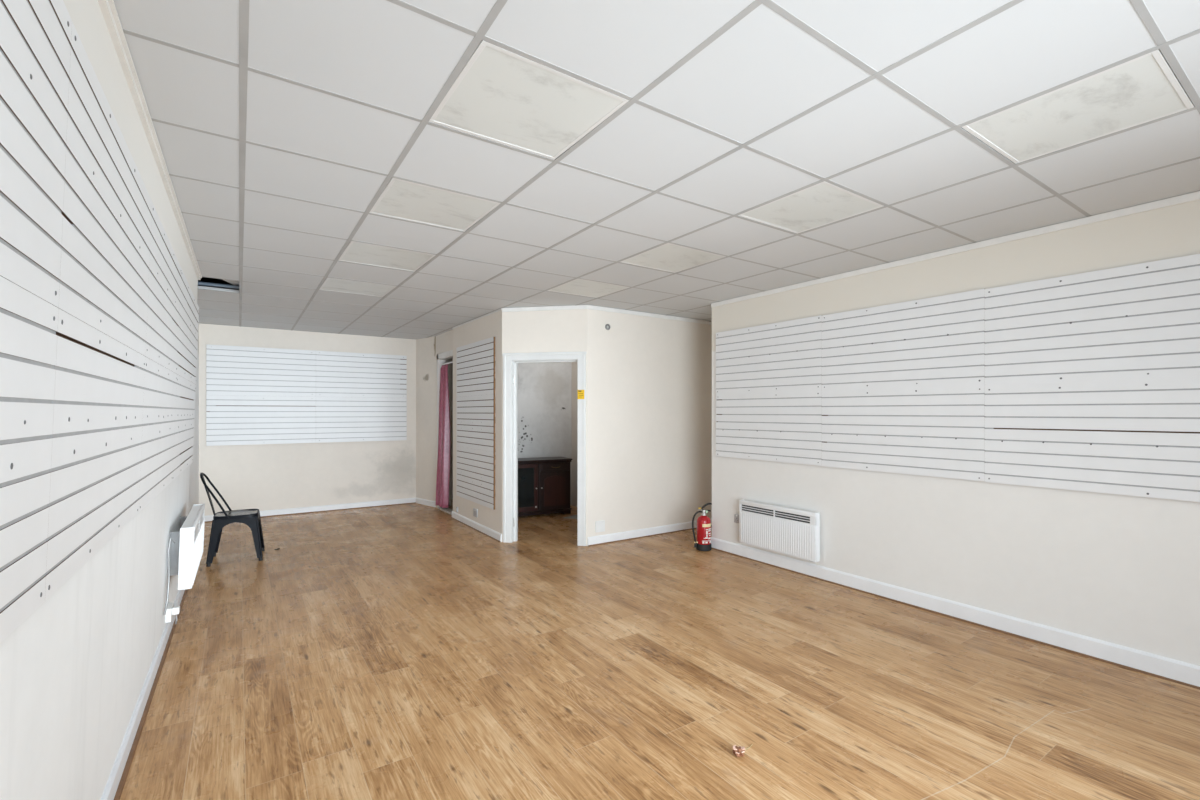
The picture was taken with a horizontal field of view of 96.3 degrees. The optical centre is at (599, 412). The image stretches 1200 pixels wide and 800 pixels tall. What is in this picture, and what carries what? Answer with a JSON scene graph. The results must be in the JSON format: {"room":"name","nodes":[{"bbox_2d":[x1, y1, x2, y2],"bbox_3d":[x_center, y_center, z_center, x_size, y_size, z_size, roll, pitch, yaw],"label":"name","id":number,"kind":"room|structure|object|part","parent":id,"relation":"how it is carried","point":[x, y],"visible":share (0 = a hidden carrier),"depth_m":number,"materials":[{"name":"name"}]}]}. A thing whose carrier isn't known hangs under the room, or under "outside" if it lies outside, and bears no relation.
{"room":"empty retail shop","nodes":[
{"label":"empty retail shop","id":0,"kind":"room"},
{"bbox_2d":[0,0,198,799],"bbox_3d":[-2.594,-0.072,2.896,0.522,3.050,10.500,0,0,-34],"label":"wall","id":1,"kind":"structure","parent":0,"point":[73,673],"depth_m":1.70,"materials":[{"name":"paint"}]},
{"bbox_2d":[0,276,58,642],"bbox_3d":[-0.898,0.093,0.686,0.039,0.658,1.240,0,0,-33],"label":"sheet","id":2,"kind":"object","parent":1,"relation":"attached to","point":[28,322],"visible":1,"depth_m":1.06,"materials":[{"name":"white laminate"}]},
{"bbox_2d":[0,0,71,307],"bbox_3d":[-0.879,-0.565,0.699,0.039,0.658,1.240,0,0,-33],"label":"sheet","id":3,"kind":"object","parent":1,"relation":"attached to","point":[35,35],"visible":1,"depth_m":1.04,"materials":[{"name":"white laminate"}]},
{"bbox_2d":[44,309,144,600],"bbox_3d":[-1.587,0.093,1.732,0.039,0.658,1.265,0,0,-33],"label":"slatwall panel","id":4,"kind":"object","parent":1,"relation":"attached to","point":[98,400],"visible":0.97,"depth_m":1.51,"materials":[{"name":"white laminate"}]},
{"bbox_2d":[58,22,151,355],"bbox_3d":[-1.569,-0.565,1.744,0.039,0.658,1.265,0,0,-33],"label":"sheet","id":5,"kind":"object","parent":1,"relation":"attached to","point":[104,279],"visible":0.95,"depth_m":1.52,"materials":[{"name":"white laminate"}]},
{"bbox_2d":[101,589,187,799],"bbox_3d":[-1.538,1.407,1.587,0.034,0.092,7.150,0,0,-33],"label":"baseboard","id":6,"kind":"structure","parent":1,"relation":"attached to","point":[114,787],"depth_m":2.47,"materials":[{"name":"white wood"}]},
{"bbox_2d":[98,0,201,279],"bbox_3d":[-1.468,-1.149,1.634,0.029,0.028,7.150,0,0,-33],"label":"trim","id":7,"kind":"structure","parent":1,"relation":"attached to","point":[108,8],"depth_m":2.01,"materials":[{"name":"white paint"}]},
{"bbox_2d":[138,357,176,511],"bbox_3d":[-2.280,0.093,2.781,0.039,0.658,1.250,0,0,-33],"label":"sheet","id":8,"kind":"object","parent":1,"relation":"attached to","point":[159,403],"visible":0.94,"depth_m":2.64,"materials":[{"name":"white laminate"}]},
{"bbox_2d":[145,202,180,373],"bbox_3d":[-2.262,-0.565,2.793,0.039,0.658,1.250,0,0,-33],"label":"sheet","id":9,"kind":"object","parent":1,"relation":"attached to","point":[163,311],"visible":0.94,"depth_m":2.66,"materials":[{"name":"white laminate"}]},
{"bbox_2d":[165,602,179,623],"bbox_3d":[-2.757,1.306,3.473,0.070,0.122,0.150,0,0,-33],"label":"wall socket","id":10,"kind":"object","parent":1,"relation":"attached to","point":[171,610],"visible":0.97,"depth_m":3.43,"materials":[{"name":"white plastic"}]},
{"bbox_3d":[-2.772,1.288,3.462,0.030,0.086,0.150,2,-1,-33],"label":"plate","id":11,"kind":"part","parent":10,"relation":"part of","materials":[{"name":"white plastic"}]},
{"bbox_2d":[163,504,204,614],"bbox_3d":[-2.880,0.976,3.746,0.157,0.511,1.102,0,0,-33],"label":"heater","id":12,"kind":"object","parent":1,"relation":"attached to","point":[185,546],"visible":1,"depth_m":3.42,"materials":[{"name":"white metal"}]},
{"bbox_3d":[-2.877,0.913,3.784,0.058,0.372,1.042,2,-1,-33],"label":"casing","id":13,"kind":"part","parent":12,"relation":"part of","materials":[{"name":"white metal"}]},
{"bbox_3d":[-2.845,0.913,3.805,0.017,0.386,1.038,2,-1,-33],"label":"panel","id":14,"kind":"part","parent":12,"relation":"part of","materials":[{"name":"white metal"}]},
{"bbox_2d":[194,512,203,541],"bbox_3d":[-2.833,0.793,3.793,0.012,0.072,0.973,0,0,-33],"label":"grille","id":15,"kind":"object","parent":12,"relation":"attached to","point":[199,525],"depth_m":3.73,"materials":[{"name":"white metal"}]},
{"bbox_2d":[172,374,195,480],"bbox_3d":[-3.046,0.093,3.941,0.039,0.658,1.530,0,0,-33],"label":"sheet","id":16,"kind":"object","parent":1,"relation":"attached to","point":[185,389],"visible":0.95,"depth_m":3.80,"materials":[{"name":"white laminate"}]},
{"bbox_2d":[177,268,198,383],"bbox_3d":[-3.027,-0.565,3.954,0.039,0.658,1.530,0,0,-33],"label":"sheet","id":17,"kind":"object","parent":1,"relation":"attached to","point":[189,308],"visible":0.89,"depth_m":3.81,"materials":[{"name":"white laminate"}]},
{"bbox_2d":[198,277,238,289],"bbox_3d":[0.068,-1.647,4.563,6.800,0.100,10.700,0,0,-34],"label":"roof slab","id":18,"kind":"structure","parent":0,"point":[203,279],"depth_m":6.57,"materials":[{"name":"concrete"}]},
{"bbox_2d":[199,324,452,515],"bbox_3d":[-3.678,-0.072,8.311,4.040,3.050,0.300,0,0,-34],"label":"wall","id":19,"kind":"structure","parent":0,"point":[263,477],"depth_m":7.74,"materials":[{"name":"paint"}]},
{"bbox_2d":[206,395,315,445],"bbox_3d":[-4.665,0.110,7.455,1.285,0.670,0.018,0,0,-34],"label":"sheet","id":20,"kind":"object","parent":19,"relation":"attached to","point":[230,420],"visible":1,"depth_m":7.41,"materials":[{"name":"white laminate"}]},
{"bbox_2d":[206,344,315,396],"bbox_3d":[-4.665,-0.560,7.455,1.285,0.670,0.018,0,0,-34],"label":"sheet","id":21,"kind":"object","parent":19,"relation":"attached to","point":[230,370],"visible":1,"depth_m":7.41,"materials":[{"name":"white laminate"}]},
{"bbox_2d":[204,498,415,521],"bbox_3d":[-4.103,1.410,7.829,2.795,0.085,0.026,0,0,-34],"label":"baseboard","id":22,"kind":"structure","parent":19,"relation":"attached to","point":[301,510],"depth_m":7.92,"materials":[{"name":"white paint"}]},
{"bbox_2d":[316,397,406,442],"bbox_3d":[-3.601,0.110,8.170,1.280,0.670,0.018,0,0,-34],"label":"sheet","id":23,"kind":"object","parent":19,"relation":"attached to","point":[338,419],"visible":1,"depth_m":8.14,"materials":[{"name":"white laminate"}]},
{"bbox_2d":[316,351,406,397],"bbox_3d":[-3.601,-0.560,8.170,1.280,0.670,0.018,0,0,-34],"label":"sheet","id":24,"kind":"object","parent":19,"relation":"attached to","point":[338,374],"visible":1,"depth_m":8.14,"materials":[{"name":"white laminate"}]},
{"bbox_2d":[416,336,451,505],"bbox_3d":[-2.630,-0.072,8.496,0.395,3.050,0.560,0,0,-34],"label":"wall column","id":25,"kind":"structure","parent":0,"point":[425,347],"depth_m":8.39,"materials":[{"name":"paint"}]},
{"bbox_2d":[416,498,435,506],"bbox_3d":[-2.740,1.410,8.421,0.578,0.085,0.016,0,0,42],"label":"baseboard","id":26,"kind":"structure","parent":25,"relation":"attached to","point":[418,500],"depth_m":8.38,"materials":[{"name":"white paint"}]},
{"bbox_2d":[453,310,501,533],"bbox_3d":[-1.520,-0.072,6.730,0.100,3.050,1.670,0,0,-34],"label":"wall","id":27,"kind":"structure","parent":0,"point":[489,326],"depth_m":6.33,"materials":[{"name":"paint"}]},
{"bbox_2d":[436,330,452,506],"bbox_3d":[-2.206,-0.072,7.860,0.100,3.050,0.970,0,0,-34],"label":"doorway","id":28,"kind":"structure","parent":27,"relation":"in","point":[444,341],"depth_m":8.00,"materials":[{"name":"paint"}]},
{"bbox_2d":[437,350,452,514],"bbox_3d":[-2.188,0.288,7.819,0.115,2.330,0.878,0,0,-34],"label":"door","id":29,"kind":"structure","parent":28,"relation":"attached to","point":[442,357],"depth_m":8.09,"materials":[{"name":"white paint"}]},
{"bbox_3d":[-2.179,-0.717,7.802,0.024,0.024,0.765,0,0,-34],"label":"curtain rod","id":30,"kind":"object","parent":29,"relation":"attached to","visible":0},
{"bbox_2d":[436,364,449,507],"bbox_3d":[-2.322,0.339,7.927,0.144,2.088,0.394,0,0,-34],"label":"curtain","id":31,"kind":"object","parent":30,"relation":"hanging from","point":[443,460],"visible":1,"depth_m":7.83,"materials":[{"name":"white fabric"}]},
{"bbox_2d":[456,446,494,509],"bbox_3d":[-1.566,0.787,6.691,0.018,0.660,1.285,0,0,-34],"label":"sheet","id":32,"kind":"object","parent":27,"relation":"attached to","point":[475,468],"visible":1,"depth_m":6.61,"materials":[{"name":"white plastic"}]},
{"bbox_2d":[473,508,477,516],"bbox_3d":[-1.548,1.248,6.670,0.014,0.100,0.130,0,0,-34],"label":"wall socket","id":33,"kind":"object","parent":27,"relation":"attached to","point":[475,511],"visible":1,"depth_m":6.65,"materials":[{"name":"white plastic"}]},
{"bbox_2d":[456,394,494,451],"bbox_3d":[-1.565,0.126,6.690,0.018,0.660,1.286,0,0,-34],"label":"sheet","id":34,"kind":"object","parent":27,"relation":"attached to","point":[475,415],"visible":1,"depth_m":6.61,"materials":[{"name":"white laminate"}]},
{"bbox_2d":[456,337,494,396],"bbox_3d":[-1.565,-0.535,6.690,0.018,0.660,1.285,0,0,-34],"label":"sheet","id":35,"kind":"object","parent":27,"relation":"attached to","point":[475,366],"visible":1,"depth_m":6.61,"materials":[{"name":"white laminate"}]},
{"bbox_2d":[451,511,501,541],"bbox_3d":[-1.572,1.408,6.695,0.026,0.090,1.670,0,0,-34],"label":"baseboard","id":36,"kind":"structure","parent":27,"relation":"attached to","point":[495,535],"depth_m":6.56,"materials":[{"name":"white paint"}]},
{"bbox_2d":[452,308,501,328],"bbox_3d":[-1.565,-1.152,6.700,0.008,0.022,1.670,0,0,-34],"label":"trim","id":37,"kind":"structure","parent":27,"relation":"attached to","point":[501,308],"depth_m":6.61,"materials":[{"name":"white paint"}]},
{"bbox_2d":[502,305,586,545],"bbox_3d":[-0.607,-0.072,5.971,0.976,3.050,0.100,0,0,10],"label":"wall","id":38,"kind":"structure","parent":0,"point":[549,330],"depth_m":5.92,"materials":[{"name":"paint"}]},
{"bbox_2d":[502,352,585,545],"bbox_3d":[-0.608,0.398,5.960,0.954,2.110,0.122,0,0,10],"label":"door frame","id":39,"kind":"structure","parent":38,"relation":"in","point":[510,360],"depth_m":5.97,"materials":[{"name":"white paint"}]},
{"bbox_2d":[577,390,583,398],"bbox_3d":[-0.207,-0.192,5.823,0.076,0.100,0.003,0,0,10],"label":"sticker","id":40,"kind":"object","parent":39,"relation":"attached to","point":[580,393],"visible":1,"depth_m":5.83,"materials":[{"name":"yellow paper"}]},
{"bbox_2d":[502,305,586,311],"bbox_3d":[-0.617,-1.141,5.916,0.976,0.044,0.013,0,0,10],"label":"trim","id":41,"kind":"structure","parent":38,"relation":"attached to","point":[573,307],"depth_m":5.91,"materials":[{"name":"white paint"}]},
{"bbox_2d":[518,362,571,505],"bbox_3d":[-0.668,-0.072,8.296,3.060,3.050,0.120,0,0,-34],"label":"wall","id":42,"kind":"structure","parent":0,"point":[544,389],"depth_m":8.11,"materials":[{"name":"grey paint"}]},
{"bbox_2d":[572,362,576,506],"bbox_3d":[0.205,-0.072,7.497,0.100,3.050,2.180,0,0,-34],"label":"wall","id":43,"kind":"structure","parent":0,"point":[574,364],"depth_m":8.30,"materials":[{"name":"paint"}]},
{"bbox_2d":[587,307,711,536],"bbox_3d":[0.858,-0.072,6.562,2.460,3.050,0.100,0,0,-34],"label":"wall","id":44,"kind":"structure","parent":0,"point":[649,379],"depth_m":6.30,"materials":[{"name":"paint"}]},
{"bbox_2d":[595,520,604,532],"bbox_3d":[0.002,1.258,5.918,0.122,0.122,0.016,0,0,-34],"label":"blank plate","id":45,"kind":"object","parent":44,"relation":"attached to","point":[599,525],"visible":1,"depth_m":5.91,"materials":[{"name":"white plastic"}]},
{"bbox_2d":[587,518,711,545],"bbox_3d":[0.893,1.405,6.510,2.460,0.095,0.026,0,0,-34],"label":"baseboard","id":46,"kind":"structure","parent":44,"relation":"attached to","point":[646,532],"depth_m":6.21,"materials":[{"name":"white paint"}]},
{"bbox_2d":[587,305,711,324],"bbox_3d":[0.886,-1.141,6.514,2.466,0.044,0.012,0,0,-34],"label":"trim","id":47,"kind":"structure","parent":44,"relation":"attached to","point":[591,307],"depth_m":6.28,"materials":[{"name":"white paint"}]},
{"bbox_2d":[113,0,1199,338],"bbox_3d":[0.169,-1.174,4.636,6.450,0.018,10.291,0,0,-34],"label":"ceiling","id":48,"kind":"structure","parent":0,"point":[765,70],"depth_m":2.34,"materials":[{"name":"white tile"}]},
{"bbox_2d":[198,281,238,288],"bbox_3d":[-3.552,-1.210,5.175,0.752,0.032,0.032,0,0,-33],"label":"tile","id":49,"kind":"structure","parent":48,"relation":"attached to","point":[199,283],"depth_m":5.11,"materials":[{"name":"grey"}]},
{"bbox_2d":[222,279,238,285],"bbox_3d":[-3.232,-1.224,5.128,0.601,0.070,0.580,0,0,-17],"label":"tile","id":50,"kind":"structure","parent":48,"relation":"on","point":[232,282],"depth_m":5.09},
{"bbox_2d":[319,277,396,296],"bbox_3d":[-2.276,-1.190,5.042,0.580,0.050,0.568,0,0,-34],"label":"ceiling light","id":51,"kind":"object","parent":48,"relation":"attached to","point":[330,284],"visible":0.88,"depth_m":5.03,"materials":[{"name":"white plastic"}]},
{"bbox_2d":[339,241,434,271],"bbox_3d":[-1.614,-1.190,4.056,0.580,0.050,0.568,0,0,-34],"label":"ceiling light","id":52,"kind":"object","parent":48,"relation":"attached to","point":[355,252],"visible":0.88,"depth_m":4.03,"materials":[{"name":"white plastic"}]},
{"bbox_2d":[369,178,500,231],"bbox_3d":[-0.952,-1.190,3.069,0.580,0.050,0.568,0,0,-34],"label":"ceiling light","id":53,"kind":"object","parent":48,"relation":"attached to","point":[400,199],"visible":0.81,"depth_m":3.03,"materials":[{"name":"white plastic"}]},
{"bbox_2d":[429,40,628,159],"bbox_3d":[-0.289,-1.190,2.083,0.580,0.050,0.568,0,0,-34],"label":"ceiling light","id":54,"kind":"object","parent":48,"relation":"attached to","point":[500,95],"visible":0.91,"depth_m":2.04,"materials":[{"name":"white plastic"}]},
{"bbox_2d":[547,279,629,297],"bbox_3d":[-0.114,-1.190,5.084,0.580,0.050,0.568,0,0,-34],"label":"ceiling light","id":55,"kind":"object","parent":48,"relation":"attached to","point":[581,287],"visible":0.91,"depth_m":5.07,"materials":[{"name":"white plastic"}]},
{"bbox_2d":[621,243,725,272],"bbox_3d":[0.548,-1.190,4.097,0.580,0.050,0.568,0,0,-34],"label":"ceiling light","id":56,"kind":"object","parent":48,"relation":"attached to","point":[669,257],"visible":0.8,"depth_m":4.08,"materials":[{"name":"white plastic"}]},
{"bbox_2d":[738,181,882,233],"bbox_3d":[1.210,-1.190,3.111,0.580,0.050,0.568,0,0,-34],"label":"ceiling light","id":57,"kind":"object","parent":48,"relation":"attached to","point":[823,203],"visible":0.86,"depth_m":3.08,"materials":[{"name":"white plastic"}]},
{"bbox_2d":[962,49,1193,163],"bbox_3d":[1.873,-1.190,2.125,0.580,0.050,0.568,0,0,-34],"label":"ceiling light","id":58,"kind":"object","parent":48,"relation":"attached to","point":[1145,88],"visible":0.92,"depth_m":2.08,"materials":[{"name":"white plastic"}]},
{"bbox_2d":[120,499,1199,799],"bbox_3d":[-0.001,1.513,4.576,6.900,0.120,10.800,0,0,-34],"label":"floor","id":59,"kind":"structure","parent":0,"point":[402,651],"depth_m":2.88,"materials":[{"name":"brown wood"}]},
{"bbox_2d":[200,473,264,566],"bbox_3d":[-3.634,1.020,5.320,0.521,0.871,0.446,0,0,-30],"label":"metal chair","id":60,"kind":"object","parent":59,"relation":"on","point":[251,518],"visible":1,"depth_m":5.24,"materials":[{"name":"black metal"}]},
{"bbox_3d":[-3.758,1.223,5.377,0.227,0.403,0.224,0,0,-30],"label":"leg","id":61,"kind":"part","parent":60,"relation":"part of","materials":[{"name":"black metal"}]},
{"bbox_3d":[-3.647,1.223,5.184,0.227,0.403,0.224,0,0,-30],"label":"leg","id":62,"kind":"part","parent":60,"relation":"part of","materials":[{"name":"black metal"}]},
{"bbox_3d":[-3.605,1.013,5.337,0.370,0.032,0.368,0,0,-30],"label":"seat","id":63,"kind":"part","parent":60,"relation":"part of","materials":[{"name":"black metal"}]},
{"bbox_3d":[-3.452,1.223,5.296,0.227,0.403,0.224,0,0,-30],"label":"leg","id":64,"kind":"part","parent":60,"relation":"part of","materials":[{"name":"black metal"}]},
{"bbox_3d":[-3.563,1.223,5.489,0.227,0.403,0.224,0,0,-30],"label":"leg","id":65,"kind":"part","parent":60,"relation":"part of","materials":[{"name":"black metal"}]},
{"bbox_2d":[518,457,572,516],"bbox_3d":[-1.008,1.058,7.581,1.180,0.790,0.427,0,0,-27],"label":"sideboard","id":66,"kind":"object","parent":59,"relation":"on","point":[543,482],"visible":0.74,"depth_m":7.49,"materials":[{"name":"brown wood"}]},
{"bbox_3d":[-1.076,1.035,7.350,0.370,0.545,0.005,0,0,-27],"label":"glass pane","id":67,"kind":"part","parent":66,"relation":"part of","materials":[{"name":"black glass"}]},
{"bbox_3d":[-1.077,1.039,7.351,0.470,0.648,0.024,0,0,-27],"label":"door","id":68,"kind":"part","parent":66,"relation":"part of","materials":[{"name":"red wood"}]},
{"bbox_3d":[-0.639,0.771,7.571,0.450,0.113,0.029,0,0,-27],"label":"drawer","id":69,"kind":"part","parent":66,"relation":"part of","materials":[{"name":"brown wood"}]},
{"bbox_3d":[-0.640,1.100,7.573,0.450,0.525,0.024,0,0,-27],"label":"door","id":70,"kind":"part","parent":66,"relation":"part of","materials":[{"name":"brown wood"}]},
{"bbox_3d":[-0.634,1.103,7.561,0.330,0.420,0.014,0,0,-27],"label":"raised panel","id":71,"kind":"part","parent":66,"relation":"part of","materials":[{"name":"red wood"}]},
{"bbox_2d":[564,515,576,518],"bbox_3d":[-0.197,1.450,7.472,0.528,0.006,0.407,0,0,19],"label":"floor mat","id":72,"kind":"object","parent":59,"relation":"on","point":[573,516],"visible":0.21,"depth_m":7.38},
{"bbox_2d":[692,503,711,550],"bbox_3d":[1.085,1.208,5.668,0.158,0.490,0.194,0,0,41],"label":"fire extinguisher","id":73,"kind":"object","parent":59,"relation":"on","point":[703,543],"visible":1,"depth_m":5.63,"materials":[{"name":"red metal"}]},
{"bbox_2d":[732,745,751,756],"bbox_3d":[0.608,1.435,2.306,0.053,0.033,0.129,0,0,33],"label":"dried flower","id":74,"kind":"object","parent":59,"relation":"on","point":[738,751],"visible":1,"depth_m":2.27,"materials":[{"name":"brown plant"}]},
{"bbox_2d":[123,0,1199,338],"bbox_3d":[0.179,-1.179,4.577,6.400,0.031,10.200,0,0,-34],"label":"grid","id":75,"kind":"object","parent":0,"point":[1139,6],"depth_m":2.29,"materials":[{"name":"grey metal"}]},
{"bbox_2d":[712,200,1199,665],"bbox_3d":[3.479,-0.072,3.968,1.800,3.050,5.510,0,0,-34],"label":"wall","id":76,"kind":"structure","parent":0,"point":[1124,570],"depth_m":3.56,"materials":[{"name":"paint"}]},
{"bbox_2d":[734,514,738,522],"bbox_3d":[1.410,1.081,5.421,0.014,0.086,0.146,0,0,-34],"label":"wall socket","id":77,"kind":"object","parent":76,"relation":"attached to","point":[736,517],"visible":0.44,"depth_m":5.45,"materials":[{"name":"white plastic"}]},
{"bbox_2d":[716,390,821,465],"bbox_3d":[1.576,0.138,5.169,0.018,0.652,1.245,0,0,-34],"label":"sheet","id":78,"kind":"object","parent":76,"relation":"attached to","point":[786,427],"visible":1,"depth_m":5.10,"materials":[{"name":"white laminate"}]},
{"bbox_2d":[716,315,821,393],"bbox_3d":[1.576,-0.514,5.169,0.018,0.652,1.245,0,0,-34],"label":"sheet","id":79,"kind":"object","parent":76,"relation":"attached to","point":[786,356],"visible":1,"depth_m":5.10,"materials":[{"name":"white laminate"}]},
{"bbox_2d":[739,499,819,561],"bbox_3d":[1.650,1.083,4.993,0.093,0.435,0.852,0,0,-34],"label":"heater","id":80,"kind":"object","parent":76,"relation":"attached to","point":[784,530],"visible":1,"depth_m":4.92,"materials":[{"name":"white metal"}]},
{"bbox_2d":[741,504,809,523],"bbox_3d":[1.610,0.938,4.986,0.010,0.072,0.783,0,0,-34],"label":"grille","id":81,"kind":"object","parent":80,"relation":"attached to","point":[773,513],"depth_m":4.96,"materials":[{"name":"white metal"}]},
{"bbox_2d":[822,385,984,480],"bbox_3d":[2.264,0.142,4.144,0.018,0.652,1.224,0,0,-34],"label":"sheet","id":82,"kind":"object","parent":76,"relation":"attached to","point":[923,431],"visible":1,"depth_m":4.04,"materials":[{"name":"white laminate"}]},
{"bbox_2d":[822,289,984,390],"bbox_3d":[2.264,-0.510,4.144,0.018,0.652,1.224,0,0,-34],"label":"sheet","id":83,"kind":"object","parent":76,"relation":"attached to","point":[939,341],"visible":1,"depth_m":4.04,"materials":[{"name":"white laminate"}]},
{"bbox_2d":[711,537,1199,689],"bbox_3d":[2.721,1.395,3.459,0.026,0.115,5.510,0,0,-34],"label":"baseboard","id":84,"kind":"structure","parent":76,"relation":"attached to","point":[1187,674],"depth_m":3.58,"materials":[{"name":"white paint"}]},
{"bbox_2d":[711,191,1199,307],"bbox_3d":[2.727,-1.141,3.463,0.012,0.044,5.510,0,0,-34],"label":"trim","id":85,"kind":"structure","parent":76,"relation":"attached to","point":[1194,196],"depth_m":3.58,"materials":[{"name":"white paint"}]},
{"bbox_2d":[985,378,1199,501],"bbox_3d":[2.947,0.146,3.128,0.018,0.652,1.224,0,0,-34],"label":"slatwall panel","id":86,"kind":"object","parent":76,"relation":"attached to","point":[1141,438],"visible":1,"depth_m":3.15,"materials":[{"name":"white laminate"}]},
{"bbox_2d":[985,254,1199,385],"bbox_3d":[2.947,-0.506,3.128,0.018,0.652,1.224,0,0,-34],"label":"slatwall panel","id":87,"kind":"object","parent":76,"relation":"attached to","point":[1141,321],"visible":1,"depth_m":3.15,"materials":[{"name":"white laminate"}]}
]}

